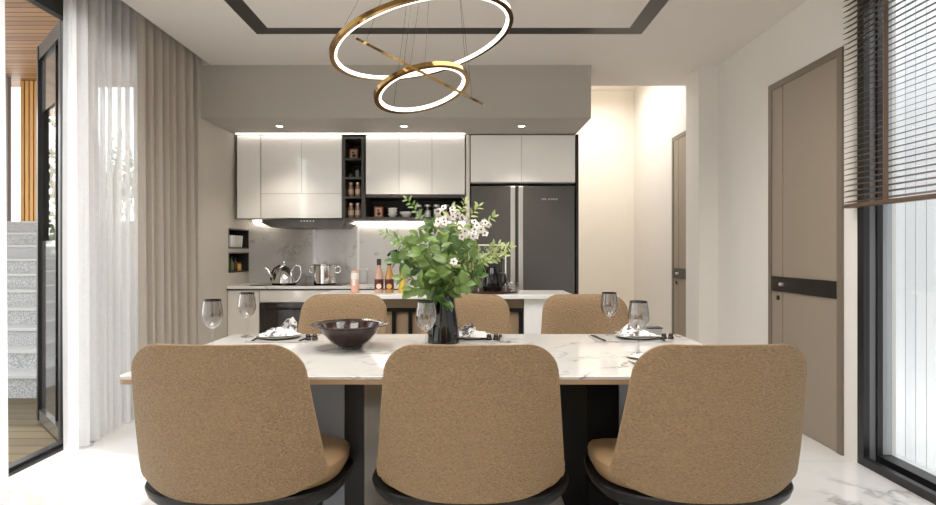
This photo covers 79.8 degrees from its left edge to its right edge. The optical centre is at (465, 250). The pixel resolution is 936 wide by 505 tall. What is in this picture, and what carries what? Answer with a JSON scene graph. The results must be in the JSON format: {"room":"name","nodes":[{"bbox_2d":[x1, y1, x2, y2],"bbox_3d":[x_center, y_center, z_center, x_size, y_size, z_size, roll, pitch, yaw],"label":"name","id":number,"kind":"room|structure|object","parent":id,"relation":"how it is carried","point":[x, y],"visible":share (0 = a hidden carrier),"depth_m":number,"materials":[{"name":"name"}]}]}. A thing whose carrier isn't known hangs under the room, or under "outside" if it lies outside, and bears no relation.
{"room":"dining room","nodes":[
{"label":"dining room","id":0,"kind":"room"},
{"bbox_2d":[194,53,248,344],"bbox_3d":[-2.470,-0.315,5.425,0.300,3.030,1.150,0,0,0],"label":"wall","id":1,"kind":"structure","parent":0,"point":[215,147],"depth_m":5.13,"materials":[{"name":"beige paint"}]},
{"bbox_2d":[8,0,62,476],"bbox_3d":[-2.470,-0.275,0.675,0.080,2.950,8.350,0,0,0],"label":"window","id":2,"kind":"structure","parent":1,"relation":"in","point":[53,7],"depth_m":3.39,"materials":[{"name":"black metal"}]},
{"bbox_2d":[37,20,60,440],"bbox_3d":[-2.777,-0.125,3.772,0.706,2.650,0.070,0,0,43],"label":"door","id":3,"kind":"structure","parent":2,"relation":"attached to","point":[49,50],"depth_m":3.85,"materials":[{"name":"brown metal"}]},
{"bbox_2d":[228,228,248,272],"bbox_3d":[-2.419,-0.005,5.724,0.202,0.440,0.508,0,0,0],"label":"niche","id":4,"kind":"object","parent":1,"relation":"attached to","point":[243,257],"depth_m":5.97,"materials":[{"name":"black wood"}]},
{"bbox_2d":[229,235,232,246],"bbox_3d":[-2.356,-0.098,5.585,0.060,0.120,0.060,0,0,0],"label":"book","id":5,"kind":"object","parent":4,"relation":"in","point":[230,236],"visible":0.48,"depth_m":5.57,"materials":[{"name":"white paper"}]},
{"bbox_2d":[229,256,233,270],"bbox_3d":[-2.355,0.128,5.620,0.048,0.150,0.048,0,0,0],"label":"bottle","id":6,"kind":"object","parent":4,"relation":"in","point":[231,263],"visible":0.87,"depth_m":5.61,"materials":[{"name":"green glass"}]},
{"bbox_2d":[232,235,235,246],"bbox_3d":[-2.356,-0.098,5.647,0.060,0.120,0.060,0,0,0],"label":"tumbler","id":7,"kind":"object","parent":4,"relation":"in","point":[234,236],"visible":0.46,"depth_m":5.63,"materials":[{"name":"white ceramic"}]},
{"bbox_2d":[234,257,237,270],"bbox_3d":[-2.355,0.133,5.710,0.048,0.140,0.048,0,0,0],"label":"bottle","id":8,"kind":"object","parent":4,"relation":"in","point":[235,262],"visible":0.84,"depth_m":5.70,"materials":[{"name":"glass"}]},
{"bbox_2d":[249,142,470,282],"bbox_3d":[-0.705,0.017,6.051,3.590,2.366,0.139,0,0,0],"label":"wall","id":9,"kind":"structure","parent":0,"point":[358,247],"depth_m":5.99,"materials":[{"name":"grey stone"}]},
{"bbox_2d":[237,135,261,220],"bbox_3d":[-2.165,-0.740,5.782,0.234,0.829,0.404,0,0,0],"label":"upper cabinet","id":10,"kind":"object","parent":9,"relation":"attached to","point":[248,146],"visible":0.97,"depth_m":5.58,"materials":[{"name":"white paint"}]},
{"bbox_2d":[261,135,342,218],"bbox_3d":[-1.640,-0.740,5.782,0.805,0.829,0.404,0,0,0],"label":"upper cabinet","id":11,"kind":"object","parent":9,"relation":"attached to","point":[301,175],"visible":0.99,"depth_m":5.58,"materials":[{"name":"white paint"}]},
{"bbox_2d":[261,219,355,228],"bbox_3d":[-1.577,-0.269,5.695,0.818,0.075,0.550,0,0,0],"label":"range hood","id":12,"kind":"object","parent":11,"relation":"attached to","point":[276,223],"visible":1,"depth_m":5.43,"materials":[{"name":"metal"}]},
{"bbox_2d":[342,137,371,221],"bbox_3d":[-1.117,-0.723,5.782,0.230,0.829,0.404,0,0,0],"label":"shelf","id":13,"kind":"object","parent":9,"relation":"attached to","point":[348,143],"visible":0.73,"depth_m":5.60,"materials":[{"name":"black wood"}]},
{"bbox_2d":[348,203,353,217],"bbox_3d":[-1.173,-0.411,5.700,0.061,0.155,0.061,0,0,0],"label":"storage jar","id":14,"kind":"object","parent":13,"relation":"on","point":[350,205],"visible":0.94,"depth_m":5.68,"materials":[{"name":"brown glass"}]},
{"bbox_2d":[348,182,353,195],"bbox_3d":[-1.173,-0.623,5.700,0.061,0.155,0.061,0,0,0],"label":"storage jar","id":15,"kind":"object","parent":13,"relation":"on","point":[350,187],"visible":0.85,"depth_m":5.68,"materials":[{"name":"brown glass"}]},
{"bbox_2d":[349,149,358,157],"bbox_3d":[-1.142,-0.983,5.719,0.090,0.112,0.062,0,0,0],"label":"tin box","id":16,"kind":"object","parent":13,"relation":"on","point":[353,153],"visible":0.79,"depth_m":5.69,"materials":[{"name":"beige metal"}]},
{"bbox_2d":[355,203,360,217],"bbox_3d":[-1.099,-0.411,5.700,0.061,0.155,0.061,0,0,0],"label":"storage jar","id":17,"kind":"object","parent":13,"relation":"on","point":[357,208],"visible":0.88,"depth_m":5.68,"materials":[{"name":"brown glass"}]},
{"bbox_2d":[355,182,360,195],"bbox_3d":[-1.099,-0.623,5.700,0.061,0.155,0.061,0,0,0],"label":"storage jar","id":18,"kind":"object","parent":13,"relation":"on","point":[357,187],"visible":0.87,"depth_m":5.68,"materials":[{"name":"brown glass"}]},
{"bbox_2d":[366,195,464,221],"bbox_3d":[-0.504,-0.435,5.782,0.988,0.253,0.404,0,0,0],"label":"open shelf","id":19,"kind":"object","parent":9,"relation":"attached to","point":[386,201],"visible":0.7,"depth_m":5.92,"materials":[{"name":"black wood"}]},
{"bbox_2d":[374,207,383,216],"bbox_3d":[-0.889,-0.395,5.719,0.090,0.112,0.062,0,0,0],"label":"tin box","id":20,"kind":"object","parent":19,"relation":"on","point":[378,211],"visible":0.82,"depth_m":5.69,"materials":[{"name":"beige metal"}]},
{"bbox_2d":[388,213,396,216],"bbox_3d":[-0.748,-0.360,5.700,0.100,0.042,0.100,0,0,0],"label":"bowl","id":21,"kind":"object","parent":19,"relation":"on","point":[389,214],"visible":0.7,"depth_m":5.67,"materials":[{"name":"white ceramic"}]},
{"bbox_2d":[400,212,411,216],"bbox_3d":[-0.611,-0.368,5.700,0.130,0.058,0.130,0,0,0],"label":"bowl","id":22,"kind":"object","parent":19,"relation":"on","point":[404,214],"visible":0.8,"depth_m":5.66,"materials":[{"name":"white ceramic"}]},
{"bbox_2d":[355,222,464,222],"bbox_3d":[-0.618,-0.305,5.957,1.216,0.008,0.025,0,0,0],"label":"light strip","id":23,"kind":"object","parent":19,"relation":"attached to","point":[355,222],"visible":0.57,"depth_m":5.94,"materials":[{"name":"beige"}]},
{"bbox_2d":[416,205,421,216],"bbox_3d":[-0.480,-0.405,5.700,0.072,0.131,0.072,0,0,0],"label":"glass jar","id":24,"kind":"object","parent":19,"relation":"on","point":[420,215],"visible":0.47,"depth_m":5.67,"materials":[{"name":"clear glass"}]},
{"bbox_2d":[424,205,430,216],"bbox_3d":[-0.390,-0.405,5.700,0.072,0.131,0.072,0,0,0],"label":"glass jar","id":25,"kind":"object","parent":19,"relation":"on","point":[428,212],"visible":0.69,"depth_m":5.67,"materials":[{"name":"clear glass"}]},
{"bbox_2d":[366,135,464,194],"bbox_3d":[-0.504,-0.860,5.782,0.988,0.590,0.404,0,0,0],"label":"upper cabinet","id":26,"kind":"object","parent":9,"relation":"attached to","point":[395,164],"visible":0.99,"depth_m":5.58,"materials":[{"name":"white paint"}]},
{"bbox_2d":[470,135,574,187],"bbox_3d":[0.567,-0.919,5.782,1.044,0.482,0.405,0,0,0],"label":"upper cabinet","id":27,"kind":"object","parent":9,"relation":"attached to","point":[495,160],"visible":0.99,"depth_m":5.58,"materials":[{"name":"white paint"}]},
{"bbox_2d":[201,65,590,141],"bbox_3d":[-0.612,-1.398,5.480,3.416,0.464,1.140,0,0,0],"label":"ceiling soffit","id":28,"kind":"structure","parent":0,"point":[546,99],"depth_m":4.91,"materials":[{"name":"beige paint"}]},
{"bbox_2d":[236,133,464,133],"bbox_3d":[-1.146,-1.163,5.553,2.272,0.006,0.015,0,0,0],"label":"light strip","id":29,"kind":"object","parent":28,"relation":"attached to","point":[236,133],"visible":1,"depth_m":5.54,"materials":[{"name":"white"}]},
{"bbox_2d":[122,0,806,85],"bbox_3d":[0.090,-1.690,1.015,4.660,0.120,9.030,0,0,0],"label":"ceiling","id":30,"kind":"structure","parent":0,"point":[684,36],"depth_m":4.20,"materials":[{"name":"paint"}]},
{"bbox_2d":[329,0,513,113],"bbox_3d":[-0.194,-1.128,2.500,0.811,1.003,0.830,0,0,7],"label":"chandelier","id":31,"kind":"object","parent":30,"relation":"hanging from","point":[432,67],"visible":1,"depth_m":2.35,"materials":[{"name":"gold metal"}]},
{"bbox_2d":[224,0,667,33],"bbox_3d":[-0.128,-1.681,2.382,2.895,0.097,3.665,0,0,0],"label":"trim","id":32,"kind":"structure","parent":30,"relation":"attached to","point":[653,7],"depth_m":4.13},
{"bbox_2d":[0,420,935,504],"bbox_3d":[-0.005,1.250,2.000,5.110,0.100,11.200,0,0,0],"label":"floor","id":33,"kind":"structure","parent":0,"point":[106,471],"depth_m":2.93,"materials":[{"name":"tile"}]},
{"bbox_2d":[131,344,352,504],"bbox_3d":[-0.773,0.742,2.013,0.704,0.919,0.666,0,0,0],"label":"dining chair","id":34,"kind":"object","parent":33,"relation":"on","point":[215,424],"visible":0.98,"depth_m":1.75,"materials":[{"name":"brown fabric"}]},
{"bbox_2d":[228,290,259,335],"bbox_3d":[-2.163,0.789,5.712,0.307,0.822,0.537,0,0,0],"label":"base cabinet","id":35,"kind":"object","parent":33,"relation":"on","point":[237,324],"visible":0.47,"depth_m":5.44,"materials":[{"name":"paint"}]},
{"bbox_2d":[260,290,330,333],"bbox_3d":[-1.592,0.789,5.697,0.831,0.822,0.565,0,0,0],"label":"base cabinet","id":36,"kind":"object","parent":33,"relation":"on","point":[276,306],"visible":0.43,"depth_m":5.44,"materials":[{"name":"paint"}]},
{"bbox_2d":[297,294,387,333],"bbox_3d":[-0.786,0.742,3.347,0.704,0.919,0.666,0,0,0],"label":"dining chair","id":37,"kind":"object","parent":33,"relation":"on","point":[320,307],"visible":0.29,"depth_m":3.60,"materials":[{"name":"brown fabric"}]},
{"bbox_2d":[120,334,703,504],"bbox_3d":[-0.055,0.825,2.524,2.406,0.750,1.024,0,0,0],"label":"dining table","id":38,"kind":"object","parent":33,"relation":"on","point":[346,385],"visible":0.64,"depth_m":2.22,"materials":[{"name":"stone"}]},
{"bbox_2d":[201,299,222,330],"bbox_3d":[-1.141,0.333,2.520,0.091,0.231,0.091,0,0,0],"label":"wine glass","id":39,"kind":"object","parent":38,"relation":"on","point":[204,300],"visible":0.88,"depth_m":2.51,"materials":[{"name":"clear glass"}]},
{"bbox_2d":[238,292,255,337],"bbox_3d":[-1.146,0.333,2.930,0.091,0.231,0.091,0,0,0],"label":"wine glass","id":40,"kind":"object","parent":38,"relation":"on","point":[245,336],"visible":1,"depth_m":2.93,"materials":[{"name":"clear glass"}]},
{"bbox_2d":[238,294,255,317],"bbox_3d":[-1.146,0.287,2.930,0.091,0.125,0.091,0,0,0],"label":"bowl","id":41,"kind":"object","parent":40,"relation":"on","point":[239,294],"depth_m":2.93,"materials":[{"name":"clear glass"}]},
{"bbox_2d":[245,334,318,342],"bbox_3d":[-0.935,0.447,2.870,0.310,0.005,0.240,0,0,0],"label":"placemat","id":42,"kind":"object","parent":38,"relation":"on","point":[294,339],"visible":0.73,"depth_m":2.78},
{"bbox_2d":[258,333,300,338],"bbox_3d":[-0.955,0.437,2.875,0.210,0.014,0.210,0,0,0],"label":"plate","id":43,"kind":"object","parent":42,"relation":"on","point":[300,333],"visible":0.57,"depth_m":2.81,"materials":[{"name":"grey ceramic"}]},
{"bbox_2d":[270,335,292,337],"bbox_3d":[-0.955,0.431,2.875,0.170,0.014,0.170,0,0,0],"label":"plate","id":44,"kind":"object","parent":43,"relation":"on","point":[292,335],"visible":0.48,"depth_m":2.81,"materials":[{"name":"white ceramic"}]},
{"bbox_2d":[259,317,299,336],"bbox_3d":[-0.955,0.381,2.870,0.207,0.090,0.177,0,0,0],"label":"napkin","id":45,"kind":"object","parent":44,"relation":"on","point":[289,327],"visible":1,"depth_m":2.85,"materials":[{"name":"white fabric"}]},
{"bbox_2d":[305,334,310,339],"bbox_3d":[-0.790,0.430,2.800,0.032,0.028,0.032,0,0,0],"label":"salt shaker","id":46,"kind":"object","parent":42,"relation":"on","point":[307,337],"visible":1,"depth_m":2.79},
{"bbox_2d":[312,334,317,339],"bbox_3d":[-0.755,0.430,2.800,0.032,0.028,0.032,0,0,0],"label":"salt shaker","id":47,"kind":"object","parent":38,"relation":"on","point":[314,337],"visible":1,"depth_m":2.79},
{"bbox_2d":[310,319,388,349],"bbox_3d":[-0.539,0.393,2.600,0.356,0.114,0.356,0,0,0],"label":"fruit bowl","id":48,"kind":"object","parent":38,"relation":"on","point":[347,334],"visible":1,"depth_m":2.54,"materials":[{"name":"brown ceramic"}]},
{"bbox_2d":[415,300,435,330],"bbox_3d":[-0.176,0.333,2.450,0.091,0.231,0.091,0,0,0],"label":"wine glass","id":49,"kind":"object","parent":38,"relation":"on","point":[418,301],"visible":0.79,"depth_m":2.44,"materials":[{"name":"clear glass"}]},
{"bbox_2d":[427,295,459,344],"bbox_3d":[-0.111,0.332,2.750,0.159,0.235,0.157,0,0,0],"label":"vase","id":50,"kind":"object","parent":38,"relation":"on","point":[445,331],"visible":0.67,"depth_m":2.69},
{"bbox_2d":[378,195,515,313],"bbox_3d":[-0.091,0.073,2.762,0.572,0.695,0.407,0,0,-32],"label":"bouquet","id":51,"kind":"object","parent":50,"relation":"in","point":[443,273],"visible":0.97,"depth_m":2.71,"materials":[{"name":"green plant"}]},
{"bbox_2d":[459,334,505,341],"bbox_3d":[0.040,0.447,2.880,0.320,0.005,0.220,0,0,0],"label":"placemat","id":52,"kind":"object","parent":38,"relation":"on","point":[502,339],"visible":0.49,"depth_m":2.78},
{"bbox_2d":[459,333,491,338],"bbox_3d":[0.030,0.437,2.885,0.210,0.014,0.210,0,0,0],"label":"plate","id":53,"kind":"object","parent":52,"relation":"on","point":[489,333],"visible":0.32,"depth_m":2.80,"materials":[{"name":"grey ceramic"}]},
{"bbox_2d":[459,323,488,337],"bbox_3d":[0.030,0.402,2.880,0.207,0.060,0.177,0,0,0],"label":"napkin","id":54,"kind":"object","parent":53,"relation":"on","point":[470,330],"visible":0.8,"depth_m":2.87,"materials":[{"name":"white fabric"}]},
{"bbox_2d":[486,334,491,339],"bbox_3d":[0.115,0.430,2.800,0.032,0.028,0.032,0,0,0],"label":"salt shaker","id":55,"kind":"object","parent":52,"relation":"on","point":[489,337],"visible":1,"depth_m":2.79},
{"bbox_2d":[493,334,498,339],"bbox_3d":[0.150,0.430,2.800,0.032,0.028,0.032,0,0,0],"label":"salt shaker","id":56,"kind":"object","parent":52,"relation":"on","point":[495,337],"visible":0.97,"depth_m":2.79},
{"bbox_2d":[588,335,670,341],"bbox_3d":[0.830,0.447,2.870,0.370,0.005,0.220,0,0,0],"label":"placemat","id":57,"kind":"object","parent":38,"relation":"on","point":[609,338],"visible":0.73,"depth_m":2.81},
{"bbox_2d":[600,292,617,335],"bbox_3d":[0.755,0.333,2.950,0.091,0.231,0.091,0,0,0],"label":"wine glass","id":58,"kind":"object","parent":57,"relation":"on","point":[602,292],"visible":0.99,"depth_m":2.94,"materials":[{"name":"clear glass"}]},
{"bbox_2d":[600,294,617,315],"bbox_3d":[0.755,0.287,2.950,0.091,0.125,0.091,0,0,0],"label":"bowl","id":59,"kind":"object","parent":58,"relation":"on","point":[616,294],"depth_m":2.93,"materials":[{"name":"clear glass"}]},
{"bbox_2d":[615,333,657,338],"bbox_3d":[0.875,0.437,2.875,0.210,0.014,0.210,0,0,0],"label":"plate","id":60,"kind":"object","parent":57,"relation":"on","point":[616,334],"visible":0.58,"depth_m":2.82,"materials":[{"name":"grey ceramic"}]},
{"bbox_2d":[619,333,649,337],"bbox_3d":[0.875,0.431,2.875,0.170,0.014,0.170,0,0,0],"label":"plate","id":61,"kind":"object","parent":60,"relation":"on","point":[619,333],"visible":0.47,"depth_m":2.81,"materials":[{"name":"grey ceramic"}]},
{"bbox_2d":[618,318,661,336],"bbox_3d":[0.875,0.383,2.870,0.207,0.085,0.176,0,0,0],"label":"napkin","id":62,"kind":"object","parent":61,"relation":"on","point":[626,331],"visible":0.98,"depth_m":2.86,"materials":[{"name":"white fabric"}]},
{"bbox_2d":[643,326,662,335],"bbox_3d":[0.985,0.424,2.950,0.084,0.050,0.064,0,0,0],"label":"glass dish","id":63,"kind":"object","parent":57,"relation":"on","point":[657,330],"visible":0.73,"depth_m":2.92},
{"bbox_2d":[628,353,643,362],"bbox_3d":[0.810,0.444,2.260,0.300,0.011,0.300,0,0,0],"label":"plate","id":64,"kind":"object","parent":38,"relation":"on","point":[640,354],"visible":0.07,"depth_m":2.34,"materials":[{"name":"white ceramic"}]},
{"bbox_2d":[628,300,648,354],"bbox_3d":[0.752,0.333,2.440,0.091,0.231,0.091,0,0,0],"label":"wine glass","id":65,"kind":"object","parent":38,"relation":"on","point":[631,301],"visible":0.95,"depth_m":2.43,"materials":[{"name":"clear glass"}]},
{"bbox_2d":[628,303,648,330],"bbox_3d":[0.752,0.287,2.440,0.091,0.125,0.091,0,0,0],"label":"bowl","id":66,"kind":"object","parent":65,"relation":"on","point":[629,303],"depth_m":2.43,"materials":[{"name":"clear glass"}]},
{"bbox_2d":[667,333,673,338],"bbox_3d":[1.035,0.430,2.830,0.032,0.028,0.032,0,0,0],"label":"salt shaker","id":67,"kind":"object","parent":38,"relation":"on","point":[670,335],"visible":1,"depth_m":2.82,"materials":[{"name":"black metal"}]},
{"bbox_2d":[321,290,570,333],"bbox_3d":[-0.161,0.770,4.605,2.005,0.860,0.510,0,0,0],"label":"breakfast bar","id":68,"kind":"object","parent":33,"relation":"on","point":[525,306],"visible":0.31,"depth_m":4.44,"materials":[{"name":"white stone"}]},
{"bbox_2d":[351,270,358,292],"bbox_3d":[-0.902,0.248,4.549,0.067,0.182,0.069,0,0,0],"label":"drink can","id":69,"kind":"object","parent":68,"relation":"on","point":[354,273],"visible":0.99,"depth_m":4.52,"materials":[{"name":"pink metal"}]},
{"bbox_2d":[351,273,358,278],"bbox_3d":[-0.902,0.202,4.550,0.067,0.051,0.067,0,0,0],"label":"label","id":70,"kind":"object","parent":69,"relation":"attached to","point":[353,275],"depth_m":4.52,"materials":[{"name":"white paper"}]},
{"bbox_2d":[374,259,383,292],"bbox_3d":[-0.707,0.202,4.549,0.073,0.276,0.075,0,0,0],"label":"bottle","id":71,"kind":"object","parent":68,"relation":"on","point":[378,281],"visible":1,"depth_m":4.52,"materials":[{"name":"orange glass"}]},
{"bbox_2d":[385,264,393,292],"bbox_3d":[-0.623,0.202,4.549,0.073,0.276,0.075,0,0,0],"label":"bottle","id":72,"kind":"object","parent":68,"relation":"on","point":[389,282],"visible":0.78,"depth_m":4.52,"materials":[{"name":"orange glass"}]},
{"bbox_2d":[398,262,405,292],"bbox_3d":[-0.518,0.197,4.570,0.076,0.285,0.075,0,0,0],"label":"bottle","id":73,"kind":"object","parent":68,"relation":"on","point":[402,283],"visible":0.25,"depth_m":4.55,"materials":[{"name":"yellow glass"}]},
{"bbox_2d":[321,290,570,298],"bbox_3d":[-0.161,0.357,4.605,2.005,0.034,0.510,0,0,0],"label":"countertop","id":74,"kind":"structure","parent":68,"relation":"on","point":[521,294],"depth_m":4.48,"materials":[{"name":"white stone"}]},
{"bbox_2d":[471,288,518,292],"bbox_3d":[0.214,0.331,4.620,0.450,0.018,0.450,0,0,0],"label":"serving tray","id":75,"kind":"object","parent":68,"relation":"on","point":[476,289],"visible":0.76,"depth_m":4.53,"materials":[{"name":"black metal"}]},
{"bbox_2d":[478,244,506,290],"bbox_3d":[0.214,0.136,4.638,0.236,0.382,0.225,0,0,0],"label":"coffee maker","id":76,"kind":"object","parent":75,"relation":"on","point":[493,281],"visible":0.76,"depth_m":4.57,"materials":[{"name":"black metal"}]},
{"bbox_2d":[421,294,511,333],"bbox_3d":[0.005,0.742,3.347,0.704,0.919,0.666,0,0,0],"label":"dining chair","id":77,"kind":"object","parent":33,"relation":"on","point":[489,313],"visible":0.17,"depth_m":3.59,"materials":[{"name":"brown fabric"}]},
{"bbox_2d":[466,135,469,277],"bbox_3d":[0.018,0.020,5.782,0.036,2.360,0.404,0,0,0],"label":"end panel","id":78,"kind":"object","parent":33,"relation":"on","point":[467,136],"visible":0.36,"depth_m":5.58,"materials":[{"name":"paint"}]},
{"bbox_2d":[372,344,568,504],"bbox_3d":[0.016,0.742,2.013,0.704,0.919,0.666,0,0,0],"label":"dining chair","id":79,"kind":"object","parent":33,"relation":"on","point":[460,424],"visible":1,"depth_m":1.74,"materials":[{"name":"brown fabric"}]},
{"bbox_2d":[471,186,574,293],"bbox_3d":[0.567,0.274,5.771,1.032,1.852,0.417,0,0,0],"label":"fridge","id":80,"kind":"object","parent":33,"relation":"on","point":[539,221],"visible":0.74,"depth_m":5.58,"materials":[{"name":"grey metal"}]},
{"bbox_2d":[571,134,578,293],"bbox_3d":[1.107,0.020,5.845,0.025,2.360,0.550,0,0,0],"label":"end panel","id":81,"kind":"object","parent":33,"relation":"on","point":[576,184],"visible":0.21,"depth_m":5.57,"materials":[{"name":"wood"}]},
{"bbox_2d":[541,294,629,333],"bbox_3d":[0.767,0.742,3.347,0.704,0.919,0.666,0,0,0],"label":"dining chair","id":82,"kind":"object","parent":33,"relation":"on","point":[561,313],"visible":0.38,"depth_m":3.59,"materials":[{"name":"brown fabric"}]},
{"bbox_2d":[584,344,807,504],"bbox_3d":[0.794,0.742,2.013,0.704,0.919,0.666,0,0,0],"label":"dining chair","id":83,"kind":"object","parent":33,"relation":"on","point":[701,424],"visible":0.99,"depth_m":1.75,"materials":[{"name":"brown fabric"}]},
{"bbox_3d":[-0.589,0.789,5.712,1.168,0.822,0.537,0,0,0],"label":"base cabinet","id":84,"kind":"object","parent":33,"relation":"on","visible":0},
{"bbox_2d":[227,283,418,289],"bbox_3d":[-1.160,0.359,5.702,2.316,0.038,0.564,0,0,0],"label":"countertop","id":85,"kind":"structure","parent":84,"relation":"on","point":[363,286],"depth_m":5.42,"materials":[{"name":"stone"}]},
{"bbox_2d":[249,283,349,285],"bbox_3d":[-1.665,0.336,5.680,0.910,0.008,0.400,0,0,0],"label":"cooktop","id":86,"kind":"object","parent":85,"relation":"in","point":[259,284],"visible":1,"depth_m":5.55,"materials":[{"name":"black glass"}]},
{"bbox_2d":[265,261,301,283],"bbox_3d":[-1.856,0.216,5.681,0.301,0.230,0.260,0,0,-40],"label":"kettle","id":87,"kind":"object","parent":86,"relation":"on","point":[283,274],"visible":0.99,"depth_m":5.62,"materials":[{"name":"silver metal"}]},
{"bbox_2d":[309,261,340,283],"bbox_3d":[-1.430,0.218,5.680,0.246,0.227,0.246,0,0,44],"label":"stock pot","id":88,"kind":"object","parent":86,"relation":"on","point":[323,273],"visible":0.99,"depth_m":5.59,"materials":[{"name":"silver metal"}]},
{"bbox_2d":[359,269,367,283],"bbox_3d":[-1.062,0.262,5.800,0.084,0.154,0.084,0,0,0],"label":"faucet","id":89,"kind":"object","parent":85,"relation":"on","point":[359,269],"visible":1,"depth_m":5.79,"materials":[{"name":"metal"}]},
{"bbox_2d":[576,90,633,321],"bbox_3d":[1.639,-0.510,7.445,1.157,3.420,0.110,0,0,0],"label":"wall","id":90,"kind":"structure","parent":0,"point":[606,141],"depth_m":7.39,"materials":[{"name":"beige paint"}]},
{"bbox_2d":[591,86,637,89],"bbox_3d":[1.750,-1.985,6.475,1.400,0.470,2.050,0,0,0],"label":"ceiling","id":91,"kind":"structure","parent":0,"point":[592,87],"depth_m":7.26,"materials":[{"name":"beige paint"}]},
{"bbox_2d":[686,66,717,344],"bbox_3d":[2.134,-0.215,5.075,0.167,2.830,0.290,0,0,0],"label":"wall pier","id":92,"kind":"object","parent":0,"point":[702,82],"visible":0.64,"depth_m":4.93,"materials":[{"name":"white paint"}]},
{"bbox_2d":[634,0,895,461],"bbox_3d":[2.327,-0.510,2.000,0.220,3.420,11.000,0,0,0],"label":"wall","id":93,"kind":"structure","parent":0,"point":[814,29],"depth_m":4.39,"materials":[{"name":"white paint"}]},
{"bbox_2d":[672,130,685,336],"bbox_3d":[2.193,-0.005,5.590,0.048,2.410,0.820,0,0,0],"label":"door","id":94,"kind":"structure","parent":93,"relation":"in","point":[678,141],"depth_m":5.79,"materials":[{"name":"wood"}]},
{"bbox_2d":[768,46,843,455],"bbox_3d":[2.193,0.000,3.684,0.048,2.400,0.800,0,0,0],"label":"door","id":95,"kind":"structure","parent":93,"relation":"in","point":[806,113],"depth_m":3.56,"materials":[{"name":"wood"}]},
{"bbox_2d":[857,0,935,504],"bbox_3d":[2.301,-0.140,1.637,0.167,2.680,3.074,0,0,0],"label":"window","id":96,"kind":"structure","parent":93,"relation":"in","point":[874,223],"depth_m":3.13,"materials":[{"name":"black metal"}]},
{"bbox_2d":[842,0,935,207],"bbox_3d":[2.165,-0.935,1.720,0.060,1.387,2.940,0,0,0],"label":"blind","id":97,"kind":"object","parent":96,"relation":"attached to","point":[886,200],"visible":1,"depth_m":2.85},
{"label":"outside","id":98,"kind":"structure","parent":0,"visible":0},
{"bbox_2d":[896,0,935,471],"bbox_3d":[3.850,0.200,2.750,0.100,5.200,12.500,0,0,0],"label":"wall","id":99,"kind":"structure","parent":98,"point":[915,220],"depth_m":4.71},
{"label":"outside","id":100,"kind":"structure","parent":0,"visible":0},
{"bbox_2d":[8,398,57,463],"bbox_3d":[-5.755,1.270,0.320,6.490,0.100,8.640,0,0,0],"label":"deck","id":101,"kind":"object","parent":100,"point":[27,435],"depth_m":3.79,"materials":[{"name":"brown wood"}]},
{"bbox_3d":[-2.430,-1.730,0.750,0.380,0.199,8.500,0,0,0],"label":"ceiling","id":102,"kind":"structure","parent":0,"visible":0},
{"bbox_2d":[0,0,8,489],"bbox_3d":[-2.357,-0.269,1.050,0.110,2.922,3.592,0,0,0],"label":"sheer curtain","id":103,"kind":"object","parent":102,"relation":"hanging from","point":[3,219],"visible":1,"depth_m":2.81,"materials":[{"name":"white fabric"}]},
{"bbox_2d":[62,0,137,451],"bbox_3d":[-2.373,-0.269,3.663,0.116,2.922,0.696,0,0,0],"label":"sheer curtain","id":104,"kind":"object","parent":102,"relation":"hanging from","point":[100,197],"visible":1,"depth_m":3.56,"materials":[{"name":"white fabric"}]},
{"bbox_2d":[137,12,196,350],"bbox_3d":[-2.368,-0.269,4.423,0.159,2.922,0.847,0,0,0],"label":"drape","id":105,"kind":"object","parent":102,"relation":"hanging from","point":[165,66],"visible":0.76,"depth_m":4.34,"materials":[{"name":"beige fabric"}]},
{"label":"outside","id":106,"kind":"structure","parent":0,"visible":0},
{"bbox_2d":[7,221,54,397],"bbox_3d":[-4.975,0.469,9.034,4.450,1.702,8.812,0,0,0],"label":"stairs","id":107,"kind":"structure","parent":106,"point":[21,235],"depth_m":5.75,"materials":[{"name":"stone"}]},
{"bbox_2d":[5,76,10,220],"bbox_3d":[-6.295,-1.302,7.150,0.930,1.840,0.060,0,0,0],"label":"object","id":108,"kind":"object","parent":107,"relation":"on","point":[7,79],"visible":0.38,"depth_m":7.14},
{"bbox_2d":[20,81,36,220],"bbox_3d":[-5.668,-1.301,7.340,0.285,1.838,0.080,0,0,0],"label":"wall","id":109,"kind":"structure","parent":107,"relation":"on","point":[28,89],"depth_m":7.30,"materials":[{"name":"brown wood"}]},
{"bbox_2d":[5,0,59,86],"bbox_3d":[-5.600,-2.260,5.950,5.800,0.080,3.300,0,0,0],"label":"ceiling","id":110,"kind":"structure","parent":109,"relation":"attached to","point":[27,25],"depth_m":5.77,"materials":[{"name":"brown wood"}]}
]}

